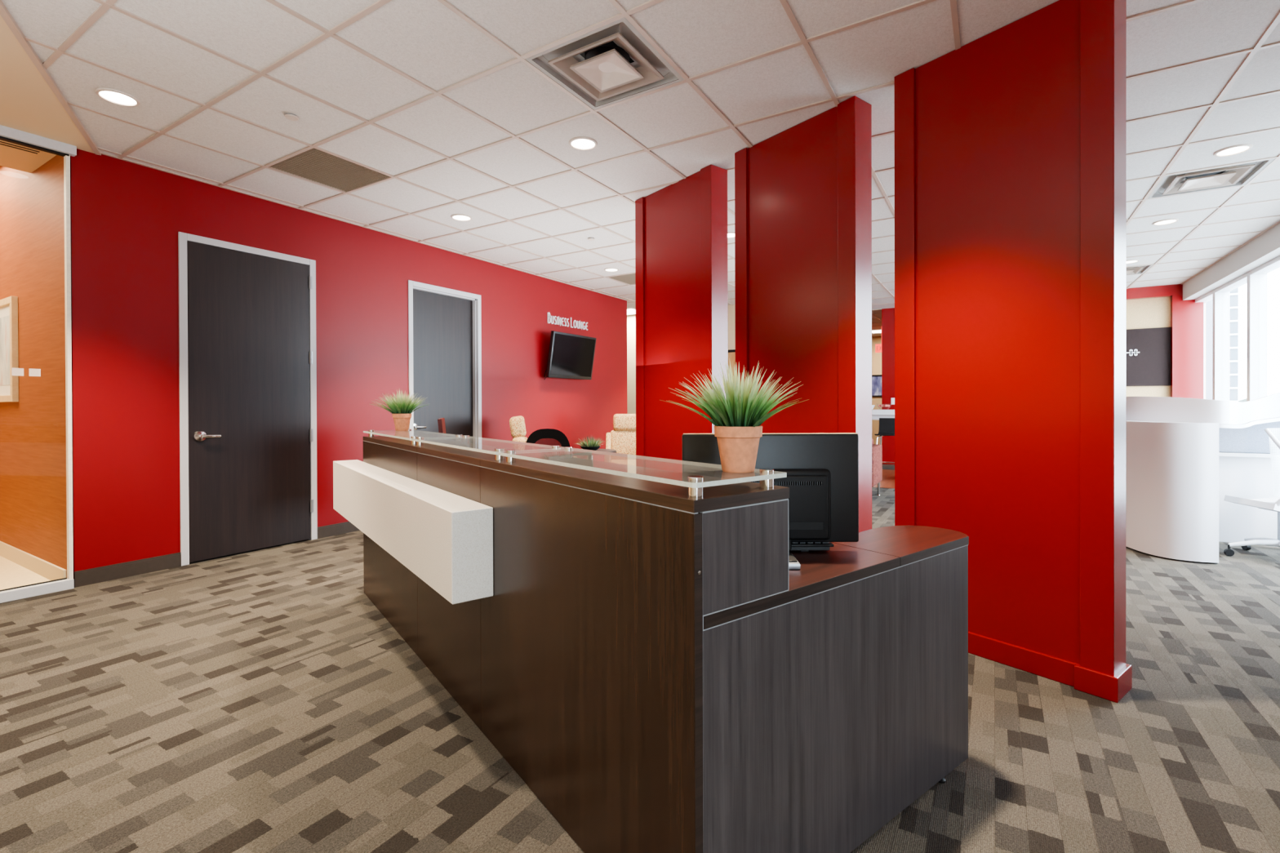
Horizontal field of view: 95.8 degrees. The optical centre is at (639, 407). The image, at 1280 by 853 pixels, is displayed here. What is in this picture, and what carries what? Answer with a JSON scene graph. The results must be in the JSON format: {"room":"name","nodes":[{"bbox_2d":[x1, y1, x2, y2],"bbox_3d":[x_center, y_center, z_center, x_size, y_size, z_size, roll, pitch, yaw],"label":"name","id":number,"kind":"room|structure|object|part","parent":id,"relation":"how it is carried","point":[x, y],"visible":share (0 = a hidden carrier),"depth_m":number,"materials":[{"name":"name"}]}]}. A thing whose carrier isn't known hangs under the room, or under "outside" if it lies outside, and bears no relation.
{"room":"lobby","nodes":[
{"label":"lobby","id":0,"kind":"room"},
{"bbox_2d":[0,155,66,569],"bbox_3d":[-4.984,-0.414,4.609,3.084,3.176,0.143,0,0,31],"label":"wall","id":1,"kind":"structure","parent":0,"point":[33,511],"depth_m":4.09,"materials":[{"name":"orange wood"}]},
{"bbox_2d":[0,295,18,402],"bbox_3d":[-5.067,-0.433,4.555,1.000,0.785,0.035,0,0,31],"label":"framed picture","id":2,"kind":"object","parent":1,"relation":"attached to","point":[9,343],"visible":1,"depth_m":4.37,"materials":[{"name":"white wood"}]},
{"bbox_2d":[0,315,9,385],"bbox_3d":[-5.067,-0.433,4.556,0.760,0.525,0.002,0,0,31],"label":"artwork","id":3,"kind":"object","parent":2,"relation":"attached to","point":[4,319],"depth_m":4.43},
{"bbox_2d":[11,368,23,376],"bbox_3d":[-3.818,-0.217,3.548,0.002,0.048,0.052,0,0,31],"label":"light switch","id":4,"kind":"object","parent":1,"relation":"attached to","point":[15,371],"visible":1,"depth_m":3.55,"materials":[{"name":"white plastic"}]},
{"bbox_2d":[0,541,66,580],"bbox_3d":[-5.042,1.116,4.562,3.034,0.106,0.014,0,0,31],"label":"baseboard","id":5,"kind":"structure","parent":1,"relation":"attached to","point":[49,571],"depth_m":4.12,"materials":[{"name":"beige wood"}]},
{"bbox_2d":[28,368,40,376],"bbox_3d":[-3.779,-0.217,3.611,0.002,0.048,0.052,0,0,31],"label":"light switch","id":6,"kind":"object","parent":1,"relation":"attached to","point":[32,372],"visible":1,"depth_m":3.61,"materials":[{"name":"white plastic"}]},
{"bbox_2d":[0,0,101,155],"bbox_3d":[-1.397,-1.694,0.413,0.028,0.025,8.228,0,0,-33],"label":"trim","id":7,"kind":"structure","parent":1,"relation":"attached to","point":[5,14],"depth_m":2.92,"materials":[{"name":"metal"}]},
{"bbox_2d":[70,148,626,579],"bbox_3d":[-2.007,-0.308,6.642,0.130,2.926,6.672,0,0,31],"label":"wall","id":8,"kind":"structure","parent":0,"point":[126,218],"depth_m":4.61,"materials":[{"name":"red paint"}]},
{"bbox_2d":[0,124,76,603],"bbox_3d":[-4.965,-0.247,1.690,0.090,2.870,4.898,0,0,31],"label":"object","id":9,"kind":"structure","parent":8,"relation":"in","point":[7,134],"depth_m":3.73,"materials":[{"name":"glass"}]},
{"bbox_3d":[-4.966,1.157,1.685,0.070,0.062,4.872,0,0,31],"label":"sill rail","id":10,"kind":"part","parent":9,"relation":"part of","materials":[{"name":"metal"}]},
{"bbox_3d":[-4.969,-1.651,1.684,0.090,0.062,4.898,0,0,31],"label":"header rail","id":11,"kind":"part","parent":9,"relation":"part of","materials":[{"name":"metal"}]},
{"bbox_2d":[74,521,359,587],"bbox_3d":[-1.941,1.104,6.612,0.012,0.102,6.672,0,0,31],"label":"baseboard","id":12,"kind":"structure","parent":8,"relation":"attached to","point":[106,573],"depth_m":4.05,"materials":[{"name":"plastic"}]},
{"bbox_2d":[177,231,317,566],"bbox_3d":[-3.116,-0.063,4.678,0.111,2.462,1.006,0,0,31],"label":"door","id":13,"kind":"structure","parent":8,"relation":"in","point":[247,357],"depth_m":4.62,"materials":[{"name":"wood"}]},
{"bbox_3d":[-3.274,0.218,4.375,0.065,0.088,0.161,0,0,31],"label":"lever handle","id":14,"kind":"part","parent":13,"relation":"part of","materials":[{"name":"metal"}]},
{"bbox_2d":[408,280,481,437],"bbox_3d":[-2.169,-0.074,6.375,0.152,2.462,0.981,0,0,31],"label":"door","id":15,"kind":"structure","parent":8,"relation":"in","point":[445,324],"depth_m":6.40,"materials":[{"name":"wood"}]},
{"bbox_3d":[-2.326,0.207,6.069,0.065,0.088,0.161,0,0,31],"label":"lever handle","id":16,"kind":"part","parent":15,"relation":"part of","materials":[{"name":"metal"}]},
{"bbox_2d":[546,311,587,330],"bbox_3d":[-1.006,-1.203,8.133,0.020,0.159,0.891,0,0,31],"label":"sign","id":17,"kind":"object","parent":8,"relation":"attached to","point":[580,325],"depth_m":8.07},
{"bbox_2d":[544,330,596,379],"bbox_3d":[-0.967,-0.686,8.000,0.222,0.637,0.950,0,0,31],"label":"television","id":18,"kind":"object","parent":8,"relation":"attached to","point":[571,356],"visible":1,"depth_m":7.91,"materials":[{"name":"black plastic"}]},
{"bbox_2d":[391,413,411,431],"bbox_3d":[-1.494,0.093,3.631,0.114,0.108,0.114,0,0,-14],"label":"flower pot","id":19,"kind":"object","parent":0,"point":[402,421],"depth_m":3.59,"materials":[{"name":"ceramic"}]},
{"bbox_2d":[0,469,1279,852],"bbox_3d":[0.831,1.216,6.887,11.020,0.156,19.800,0,0,31],"label":"floor","id":20,"kind":"structure","parent":0,"point":[260,700],"depth_m":2.08,"materials":[{"name":"carpet"}]},
{"bbox_2d":[437,417,445,433],"bbox_3d":[-1.917,0.630,5.054,0.504,1.064,0.460,0,0,-16],"label":"chair","id":21,"kind":"object","parent":20,"relation":"on","point":[442,427],"visible":0.03,"depth_m":4.88,"materials":[{"name":"red leather"}]},
{"bbox_2d":[509,415,527,442],"bbox_3d":[-1.082,0.625,6.638,0.804,1.054,0.694,0,0,-11],"label":"lounge chair","id":22,"kind":"object","parent":20,"relation":"on","point":[517,424],"visible":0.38,"depth_m":6.33,"materials":[{"name":"beige fabric"}]},
{"bbox_3d":[-1.355,0.542,6.582,0.187,0.443,0.580,0,0,-11],"label":"backrest","id":23,"kind":"part","parent":22,"relation":"part of","materials":[{"name":"beige fabric"}]},
{"bbox_2d":[526,428,569,447],"bbox_3d":[-0.877,0.678,5.766,0.608,0.952,0.591,0,0,0],"label":"chair","id":24,"kind":"object","parent":20,"relation":"on","point":[556,435],"visible":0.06,"depth_m":5.50,"materials":[{"name":"black"}]},
{"bbox_2d":[595,448,617,453],"bbox_3d":[-0.526,0.806,6.152,0.560,0.692,0.560,0,0,31],"label":"round table","id":25,"kind":"object","parent":20,"relation":"on","point":[599,450],"visible":0.12,"depth_m":6.19,"materials":[{"name":"metal"}]},
{"bbox_2d":[572,435,607,450],"bbox_3d":[-0.527,0.372,6.157,0.365,0.176,0.403,0,0,15],"label":"plant","id":26,"kind":"object","parent":25,"relation":"on","point":[592,444],"visible":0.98,"depth_m":6.11,"materials":[{"name":"green plant"}]},
{"bbox_2d":[580,445,600,450],"bbox_3d":[-0.527,0.437,6.150,0.220,0.046,0.220,0,0,31],"label":"bowl","id":27,"kind":"object","parent":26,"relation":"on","point":[587,447],"depth_m":6.07,"materials":[{"name":"ceramic"}]},
{"bbox_2d":[605,413,635,455],"bbox_3d":[-0.109,0.618,7.618,0.694,1.054,0.804,0,0,-1],"label":"lounge chair","id":28,"kind":"object","parent":20,"relation":"on","point":[622,439],"visible":0.27,"depth_m":7.84,"materials":[{"name":"beige fabric"}]},
{"bbox_3d":[-0.115,0.532,7.896,0.580,0.443,0.187,0,0,-1],"label":"backrest","id":29,"kind":"part","parent":28,"relation":"part of","materials":[{"name":"beige fabric"}]},
{"bbox_2d":[333,428,968,852],"bbox_3d":[-0.410,0.654,2.796,1.409,1.027,3.238,0,0,-37],"label":"reception desk","id":30,"kind":"object","parent":20,"relation":"on","point":[636,637],"visible":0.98,"depth_m":1.51,"materials":[{"name":"laminate"}]},
{"bbox_3d":[-1.380,0.688,3.172,0.021,0.953,1.159,0,0,-37],"label":"panel","id":31,"kind":"part","parent":30,"relation":"part of","materials":[{"name":"laminate"}]},
{"bbox_2d":[371,389,427,431],"bbox_3d":[-1.500,0.013,3.626,0.358,0.268,0.337,0,0,-44],"label":"potted grass","id":32,"kind":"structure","parent":30,"relation":"on","point":[402,407],"depth_m":3.59,"materials":[{"name":"plant"}]},
{"bbox_2d":[363,435,439,452],"bbox_3d":[-1.272,0.196,3.253,0.297,0.026,1.159,0,0,-37],"label":"countertop","id":33,"kind":"structure","parent":30,"relation":"on","point":[403,444],"depth_m":3.12,"materials":[{"name":"glass"}]},
{"bbox_2d":[363,429,462,440],"bbox_3d":[-1.310,0.154,3.305,0.293,0.010,1.052,0,0,-37],"label":"glass shelf","id":34,"kind":"object","parent":30,"relation":"attached to","point":[406,435],"depth_m":3.23,"materials":[{"name":"clear glass"}]},
{"bbox_3d":[-0.798,0.690,2.398,0.021,0.953,0.775,0,0,-37],"label":"panel","id":35,"kind":"part","parent":30,"relation":"part of","materials":[{"name":"laminate"}]},
{"bbox_2d":[417,445,506,466],"bbox_3d":[-0.690,0.198,2.478,0.297,0.026,0.775,0,0,-37],"label":"countertop","id":36,"kind":"structure","parent":30,"relation":"on","point":[471,457],"depth_m":2.36,"materials":[{"name":"glass"}]},
{"bbox_2d":[411,435,564,454],"bbox_3d":[-0.681,0.155,2.468,0.293,0.010,1.029,0,0,-37],"label":"glass shelf","id":37,"kind":"object","parent":30,"relation":"attached to","point":[489,446],"depth_m":2.35,"materials":[{"name":"clear glass"}]},
{"bbox_3d":[-0.223,0.691,1.631,0.021,0.953,1.138,0,0,-37],"label":"panel","id":38,"kind":"part","parent":30,"relation":"part of","materials":[{"name":"laminate"}]},
{"bbox_2d":[480,457,787,512],"bbox_3d":[-0.114,0.199,1.712,0.297,0.026,1.138,0,0,-37],"label":"countertop","id":39,"kind":"structure","parent":30,"relation":"on","point":[673,496],"depth_m":1.42,"materials":[{"name":"laminate"}]},
{"bbox_2d":[497,448,786,488],"bbox_3d":[-0.070,0.157,1.655,0.293,0.010,0.994,0,0,-37],"label":"glass shelf","id":40,"kind":"object","parent":30,"relation":"attached to","point":[690,474],"depth_m":1.48,"materials":[{"name":"clear glass"}]},
{"bbox_3d":[-0.794,0.687,2.414,0.005,0.946,3.079,0,0,-37],"label":"backing panel","id":41,"kind":"part","parent":30,"relation":"part of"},
{"bbox_2d":[661,361,808,473],"bbox_3d":[0.226,0.018,1.373,0.358,0.268,0.337,0,0,2],"label":"potted grass","id":42,"kind":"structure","parent":30,"relation":"on","point":[737,420],"depth_m":1.33,"materials":[{"name":"plant"}]},
{"bbox_3d":[0.230,0.320,1.270,0.272,0.210,0.020,0,0,-37],"label":"hutch panel","id":43,"kind":"part","parent":30,"relation":"part of","materials":[{"name":"laminate"}]},
{"bbox_2d":[681,432,858,569],"bbox_3d":[0.383,0.252,1.617,0.515,0.349,0.205,0,0,0],"label":"computer monitor","id":44,"kind":"object","parent":30,"relation":"on","point":[821,468],"visible":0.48,"depth_m":1.69,"materials":[{"name":"black plastic"}]},
{"bbox_3d":[0.382,0.078,1.703,0.507,0.002,0.027,0,0,0],"label":"trim","id":45,"kind":"part","parent":44,"relation":"part of","materials":[{"name":"black plastic"}]},
{"bbox_2d":[703,542,898,617],"bbox_3d":[-0.482,0.437,2.629,0.756,0.026,3.048,0,0,-37],"label":"countertop","id":46,"kind":"structure","parent":30,"relation":"on","point":[816,566],"depth_m":1.58,"materials":[{"name":"laminate"}]},
{"bbox_2d":[791,542,834,551],"bbox_3d":[0.347,0.410,1.760,0.442,0.030,0.140,0,0,0],"label":"keyboard","id":47,"kind":"object","parent":30,"relation":"on","point":[802,546],"visible":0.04,"depth_m":1.69,"materials":[{"name":"black plastic"}]},
{"bbox_3d":[0.595,0.803,1.547,1.182,0.698,0.022,0,0,-37],"label":"panel","id":48,"kind":"part","parent":30,"relation":"part of","materials":[{"name":"laminate"}]},
{"bbox_2d":[871,438,882,502],"bbox_3d":[2.605,0.766,7.428,0.860,0.740,0.720,0,0,31],"label":"armchair","id":49,"kind":"object","parent":20,"relation":"on","point":[877,449],"visible":0.24,"depth_m":7.17,"materials":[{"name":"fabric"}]},
{"bbox_3d":[2.904,0.718,7.209,0.120,0.475,0.660,0,0,31],"label":"arm","id":50,"kind":"part","parent":49,"relation":"part of","materials":[{"name":"orange fabric"}]},
{"bbox_3d":[3.074,1.039,7.447,0.036,0.190,0.036,0,0,31],"label":"leg","id":51,"kind":"part","parent":49,"relation":"part of","materials":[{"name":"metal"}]},
{"bbox_2d":[871,409,894,420],"bbox_3d":[3.774,0.581,9.126,1.300,1.086,0.640,0,0,31],"label":"table","id":52,"kind":"object","parent":20,"relation":"on","point":[876,414],"visible":0.08,"depth_m":8.83,"materials":[{"name":"white plastic"}]},
{"bbox_2d":[875,403,890,408],"bbox_3d":[3.781,-0.010,8.966,0.230,0.098,0.230,0,0,31],"label":"glass bowl","id":53,"kind":"object","parent":52,"relation":"on","point":[879,405],"visible":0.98,"depth_m":8.92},
{"bbox_2d":[874,417,894,466],"bbox_3d":[3.675,0.645,8.448,0.444,0.967,0.444,0,0,31],"label":"bar stool","id":54,"kind":"object","parent":20,"relation":"on","point":[886,425],"visible":0.38,"depth_m":8.64,"materials":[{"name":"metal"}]},
{"bbox_3d":[3.676,0.827,8.449,0.413,0.018,0.413,0,0,31],"label":"foot rail","id":55,"kind":"part","parent":54,"relation":"part of","materials":[{"name":"silver metal"}]},
{"bbox_2d":[1125,392,1279,564],"bbox_3d":[4.619,0.491,4.699,1.486,1.300,1.346,0,0,31],"label":"counter","id":56,"kind":"object","parent":20,"relation":"on","point":[1184,455],"depth_m":4.47,"materials":[{"name":"white laminate"}]},
{"bbox_3d":[4.059,0.622,4.784,0.285,1.018,1.169,0,0,-2],"label":"curved panel","id":57,"kind":"part","parent":56,"relation":"part of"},
{"bbox_3d":[4.839,0.748,4.816,1.220,0.745,0.140,0,0,31],"label":"panel","id":58,"kind":"part","parent":56,"relation":"part of","materials":[{"name":"white laminate"}]},
{"bbox_2d":[1223,428,1279,555],"bbox_3d":[4.797,0.647,4.337,0.629,0.991,0.602,0,0,7],"label":"office chair","id":59,"kind":"object","parent":20,"relation":"on","point":[1272,504],"visible":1,"depth_m":4.32,"materials":[{"name":"white plastic"}]},
{"bbox_3d":[4.800,0.735,4.365,0.383,0.075,0.410,0,0,7],"label":"seat","id":60,"kind":"part","parent":59,"relation":"part of","materials":[{"name":"white plastic"}]},
{"bbox_3d":[4.658,1.029,4.376,0.305,0.083,0.052,0,0,25],"label":"leg","id":61,"kind":"part","parent":59,"relation":"part of","materials":[{"name":"white plastic"}]},
{"bbox_3d":[4.812,1.028,4.461,0.052,0.083,0.305,0,0,7],"label":"leg","id":62,"kind":"part","parent":59,"relation":"part of","materials":[{"name":"white plastic"}]},
{"bbox_3d":[4.772,0.440,4.141,0.423,0.576,0.159,0,0,7],"label":"frame","id":63,"kind":"part","parent":59,"relation":"part of","materials":[{"name":"white plastic"}]},
{"bbox_2d":[0,0,1279,337],"bbox_3d":[0.770,-1.916,6.790,11.220,0.430,20.195,0,0,31],"label":"ceiling","id":64,"kind":"structure","parent":0,"point":[442,100],"depth_m":3.27,"materials":[{"name":"tile"}]},
{"bbox_2d":[0,139,41,154],"bbox_3d":[-4.558,-1.662,2.773,0.090,0.006,2.386,0,0,31],"label":"ceiling vent","id":65,"kind":"object","parent":64,"relation":"in","point":[3,143],"visible":0.93,"depth_m":3.71,"materials":[{"name":"beige paint"}]},
{"bbox_2d":[95,87,140,106],"bbox_3d":[-2.871,-1.706,3.181,0.184,0.014,0.184,0,0,31],"label":"recessed light","id":66,"kind":"object","parent":64,"relation":"in","point":[113,95],"visible":1,"depth_m":3.17,"materials":[{"name":"plastic"}]},
{"bbox_2d":[284,113,298,120],"bbox_3d":[-2.042,-1.705,3.391,0.072,0.017,0.072,0,0,31],"label":"sprinkler cover","id":67,"kind":"object","parent":64,"relation":"attached to","point":[291,117],"visible":1,"depth_m":3.38,"materials":[{"name":"metal"}]},
{"bbox_2d":[270,147,388,191],"bbox_3d":[-2.244,-1.721,4.204,0.584,0.016,0.584,0,0,31],"label":"ceiling vent","id":68,"kind":"object","parent":64,"relation":"in","point":[313,164],"visible":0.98,"depth_m":4.19,"materials":[{"name":"beige metal"}]},
{"bbox_2d":[450,213,471,221],"bbox_3d":[-1.616,-1.719,5.236,0.184,0.014,0.184,0,0,31],"label":"recessed light","id":69,"kind":"object","parent":64,"relation":"in","point":[462,217],"visible":1,"depth_m":5.23,"materials":[{"name":"white"}]},
{"bbox_2d":[568,136,597,150],"bbox_3d":[-0.370,-1.717,3.762,0.184,0.014,0.184,0,0,31],"label":"recessed light","id":70,"kind":"object","parent":64,"relation":"in","point":[580,143],"visible":1,"depth_m":3.76,"materials":[{"name":"white"}]},
{"bbox_2d":[524,17,684,110],"bbox_3d":[-0.165,-1.793,2.930,0.584,0.196,0.584,0,0,31],"label":"ceiling vent","id":71,"kind":"object","parent":64,"relation":"in","point":[606,74],"visible":0.97,"depth_m":2.92,"materials":[{"name":"metal"}]},
{"bbox_2d":[604,267,618,271],"bbox_3d":[-0.358,-1.733,7.280,0.184,0.014,0.184,0,0,31],"label":"recessed light","id":72,"kind":"object","parent":64,"relation":"in","point":[608,269],"visible":1,"depth_m":7.28,"materials":[{"name":"white"}]},
{"bbox_2d":[608,273,635,284],"bbox_3d":[-0.044,-1.745,7.795,0.584,0.016,0.584,0,0,31],"label":"ceiling vent","id":73,"kind":"object","parent":64,"relation":"in","point":[627,278],"visible":0.47,"depth_m":7.80,"materials":[{"name":"beige metal"}]},
{"bbox_2d":[626,307,635,315],"bbox_3d":[-0.234,-1.744,10.569,0.594,0.008,0.594,0,0,31],"label":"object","id":74,"kind":"structure","parent":64,"relation":"attached to","point":[630,311],"depth_m":10.50,"materials":[{"name":"white"}]},
{"bbox_2d":[727,231,734,238],"bbox_3d":[0.902,-1.730,5.804,0.184,0.014,0.184,0,0,31],"label":"recessed light","id":75,"kind":"object","parent":64,"relation":"in","point":[730,234],"visible":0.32,"depth_m":5.79,"materials":[{"name":"white"}]},
{"bbox_2d":[871,329,881,333],"bbox_3d":[5.693,-1.777,13.505,0.594,0.008,0.594,0,0,31],"label":"recessed light","id":76,"kind":"object","parent":64,"relation":"attached to","point":[873,331],"depth_m":13.59,"materials":[{"name":"white"}]},
{"bbox_2d":[875,343,881,352],"bbox_3d":[5.309,-1.491,12.685,0.260,0.566,0.064,0,0,31],"label":"exit sign","id":77,"kind":"object","parent":64,"relation":"hanging from","point":[877,347],"visible":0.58,"depth_m":12.70,"materials":[{"name":"red"}]},
{"bbox_2d":[1125,259,1139,263],"bbox_3d":[5.888,-1.753,6.959,0.184,0.014,0.184,0,0,31],"label":"recessed light","id":78,"kind":"object","parent":64,"relation":"in","point":[1130,261],"visible":0.59,"depth_m":6.95,"materials":[{"name":"white"}]},
{"bbox_2d":[1125,264,1153,275],"bbox_3d":[6.205,-1.835,7.493,0.584,0.196,0.584,0,0,31],"label":"ceiling vent","id":79,"kind":"object","parent":64,"relation":"in","point":[1136,269],"visible":0.19,"depth_m":7.39,"materials":[{"name":"metal"}]},
{"bbox_2d":[1152,218,1178,225],"bbox_3d":[4.936,-1.742,5.432,0.184,0.014,0.184,0,0,31],"label":"recessed light","id":80,"kind":"object","parent":64,"relation":"in","point":[1166,221],"visible":1,"depth_m":5.42,"materials":[{"name":"white"}]},
{"bbox_2d":[1146,158,1275,199],"bbox_3d":[4.319,-1.815,4.415,0.584,0.196,0.584,0,0,31],"label":"ceiling vent","id":81,"kind":"object","parent":64,"relation":"in","point":[1233,175],"visible":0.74,"depth_m":4.43,"materials":[{"name":"metal"}]},
{"bbox_2d":[1213,143,1253,156],"bbox_3d":[3.996,-1.732,3.897,0.184,0.014,0.184,0,0,31],"label":"recessed light","id":82,"kind":"object","parent":64,"relation":"in","point":[1238,148],"visible":1,"depth_m":3.89,"materials":[{"name":"white"}]},
{"bbox_2d":[626,304,735,413],"bbox_3d":[0.156,-0.460,10.831,5.550,3.176,0.100,0,0,31],"label":"wall","id":83,"kind":"structure","parent":0,"point":[631,319],"depth_m":10.95,"materials":[{"name":"beige paint"}]},
{"bbox_2d":[728,349,735,376],"bbox_3d":[1.634,-0.602,9.846,0.900,0.760,0.035,0,0,31],"label":"framed picture","id":84,"kind":"object","parent":83,"relation":"attached to","point":[731,353],"visible":0.02,"depth_m":9.88},
{"bbox_2d":[714,425,762,473],"bbox_3d":[0.233,0.098,1.372,0.114,0.108,0.114,0,0,31],"label":"flower pot","id":85,"kind":"object","parent":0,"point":[738,445],"depth_m":1.33,"materials":[{"name":"ceramic"}]},
{"bbox_2d":[871,336,881,444],"bbox_3d":[5.915,-0.497,14.727,11.300,3.176,0.100,0,0,31],"label":"wall","id":86,"kind":"structure","parent":0,"point":[876,357],"depth_m":14.63,"materials":[{"name":"beige paint"}]},
{"bbox_2d":[871,374,881,396],"bbox_3d":[5.906,-0.544,14.655,1.200,0.550,0.030,0,0,31],"label":"framed picture","id":87,"kind":"object","parent":86,"relation":"attached to","point":[876,379],"visible":0.17,"depth_m":14.61},
{"bbox_2d":[635,0,1132,702],"bbox_3d":[0.983,-0.281,3.602,0.197,2.878,3.208,0,0,-37],"label":"wall","id":88,"kind":"structure","parent":0,"point":[1011,142],"depth_m":2.72,"materials":[{"name":"red paint"}]},
{"bbox_3d":[0.061,-0.283,4.830,0.165,2.878,0.105,0,0,-37],"label":"post","id":89,"kind":"part","parent":88,"relation":"part of","materials":[{"name":"red paint"}]},
{"bbox_3d":[0.302,-0.282,4.509,0.129,2.878,0.706,0,0,-37],"label":"panel","id":90,"kind":"part","parent":88,"relation":"part of","materials":[{"name":"red paint"}]},
{"bbox_3d":[0.540,-0.282,4.192,0.165,2.878,0.112,0,0,-37],"label":"post","id":91,"kind":"part","parent":88,"relation":"part of","materials":[{"name":"red paint"}]},
{"bbox_3d":[0.742,-0.281,3.924,0.165,2.878,0.105,0,0,-37],"label":"post","id":92,"kind":"part","parent":88,"relation":"part of","materials":[{"name":"red paint"}]},
{"bbox_3d":[0.982,-0.281,3.603,0.129,2.878,0.707,0,0,-37],"label":"panel","id":93,"kind":"part","parent":88,"relation":"part of","materials":[{"name":"red paint"}]},
{"bbox_3d":[1.221,-0.280,3.285,0.165,2.878,0.112,0,0,-37],"label":"post","id":94,"kind":"part","parent":88,"relation":"part of","materials":[{"name":"red paint"}]},
{"bbox_3d":[1.422,-0.279,3.018,0.165,2.878,0.105,0,0,-37],"label":"post","id":95,"kind":"part","parent":88,"relation":"part of","materials":[{"name":"red paint"}]},
{"bbox_3d":[1.664,-0.279,2.696,0.129,2.878,0.710,0,0,-37],"label":"panel","id":96,"kind":"part","parent":88,"relation":"part of","materials":[{"name":"red paint"}]},
{"bbox_3d":[1.668,1.111,2.702,0.197,0.098,0.942,0,0,-37],"label":"baseboard","id":97,"kind":"part","parent":88,"relation":"part of","materials":[{"name":"red paint"}]},
{"bbox_3d":[1.903,-0.278,2.377,0.165,2.878,0.112,0,0,-37],"label":"post","id":98,"kind":"part","parent":88,"relation":"part of","materials":[{"name":"red paint"}]},
{"bbox_2d":[881,266,1203,464],"bbox_3d":[6.191,-0.474,9.339,4.240,3.176,0.160,0,0,31],"label":"wall","id":99,"kind":"structure","parent":0,"point":[1186,316],"depth_m":8.31,"materials":[{"name":"red paint"}]},
{"bbox_2d":[882,463,894,470],"bbox_3d":[5.290,1.066,9.800,2.220,0.100,0.012,0,0,31],"label":"baseboard","id":100,"kind":"structure","parent":99,"relation":"attached to","point":[884,467],"depth_m":10.32,"materials":[{"name":"plastic"}]},
{"bbox_2d":[890,397,894,404],"bbox_3d":[4.502,-0.109,10.276,0.076,0.120,0.011,0,0,31],"label":"wall outlet","id":101,"kind":"object","parent":99,"relation":"attached to","point":[892,399],"visible":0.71,"depth_m":10.28,"materials":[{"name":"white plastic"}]},
{"bbox_2d":[1125,296,1170,397],"bbox_3d":[7.023,-0.249,8.889,1.690,2.725,0.060,0,0,31],"label":"wall","id":102,"kind":"structure","parent":0,"point":[1149,313],"depth_m":8.55,"materials":[{"name":"beige paint"}]},
{"bbox_2d":[1125,327,1170,386],"bbox_3d":[7.007,-0.741,8.839,1.655,0.850,0.036,0,0,31],"label":"wall sign","id":103,"kind":"object","parent":102,"relation":"attached to","point":[1148,350],"visible":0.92,"depth_m":8.53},
{"bbox_2d":[1182,222,1279,300],"bbox_3d":[3.980,-1.630,1.960,0.140,0.281,14.720,0,0,31],"label":"bulkhead","id":104,"kind":"object","parent":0,"point":[1265,247],"visible":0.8,"depth_m":6.46,"materials":[{"name":"paint"}]},
{"bbox_3d":[4.147,-0.433,1.983,0.160,3.176,14.920,0,0,31],"label":"wall","id":105,"kind":"structure","parent":0,"visible":0},
{"bbox_2d":[1195,289,1213,399],"bbox_3d":[7.773,-0.364,7.901,0.140,2.360,1.000,0,0,31],"label":"window","id":106,"kind":"structure","parent":105,"relation":"in","point":[1208,296],"depth_m":8.06,"materials":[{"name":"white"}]},
{"bbox_2d":[1213,271,1248,401],"bbox_3d":[7.198,-0.358,6.963,0.140,2.360,1.200,0,0,31],"label":"window","id":107,"kind":"structure","parent":105,"relation":"in","point":[1221,294],"depth_m":7.43,"materials":[{"name":"white glass"}]},
{"bbox_2d":[1248,255,1279,400],"bbox_3d":[6.493,-0.350,5.812,0.140,2.360,1.500,0,0,31],"label":"window","id":108,"kind":"structure","parent":105,"relation":"in","point":[1257,277],"depth_m":6.41,"materials":[{"name":"white glass"}]},
{"label":"outside","id":109,"kind":"structure","parent":0,"visible":0},
{"bbox_3d":[86.233,10.066,-17.582,154.580,0.200,180.000,0,0,31],"label":"ground","id":110,"kind":"structure","parent":109,"visible":0},
{"bbox_2d":[1205,287,1238,401],"bbox_3d":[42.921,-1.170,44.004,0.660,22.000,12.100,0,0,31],"label":"office building","id":111,"kind":"structure","parent":110,"relation":"on","point":[1233,295],"depth_m":38.92,"materials":[{"name":"concrete"}]}
]}

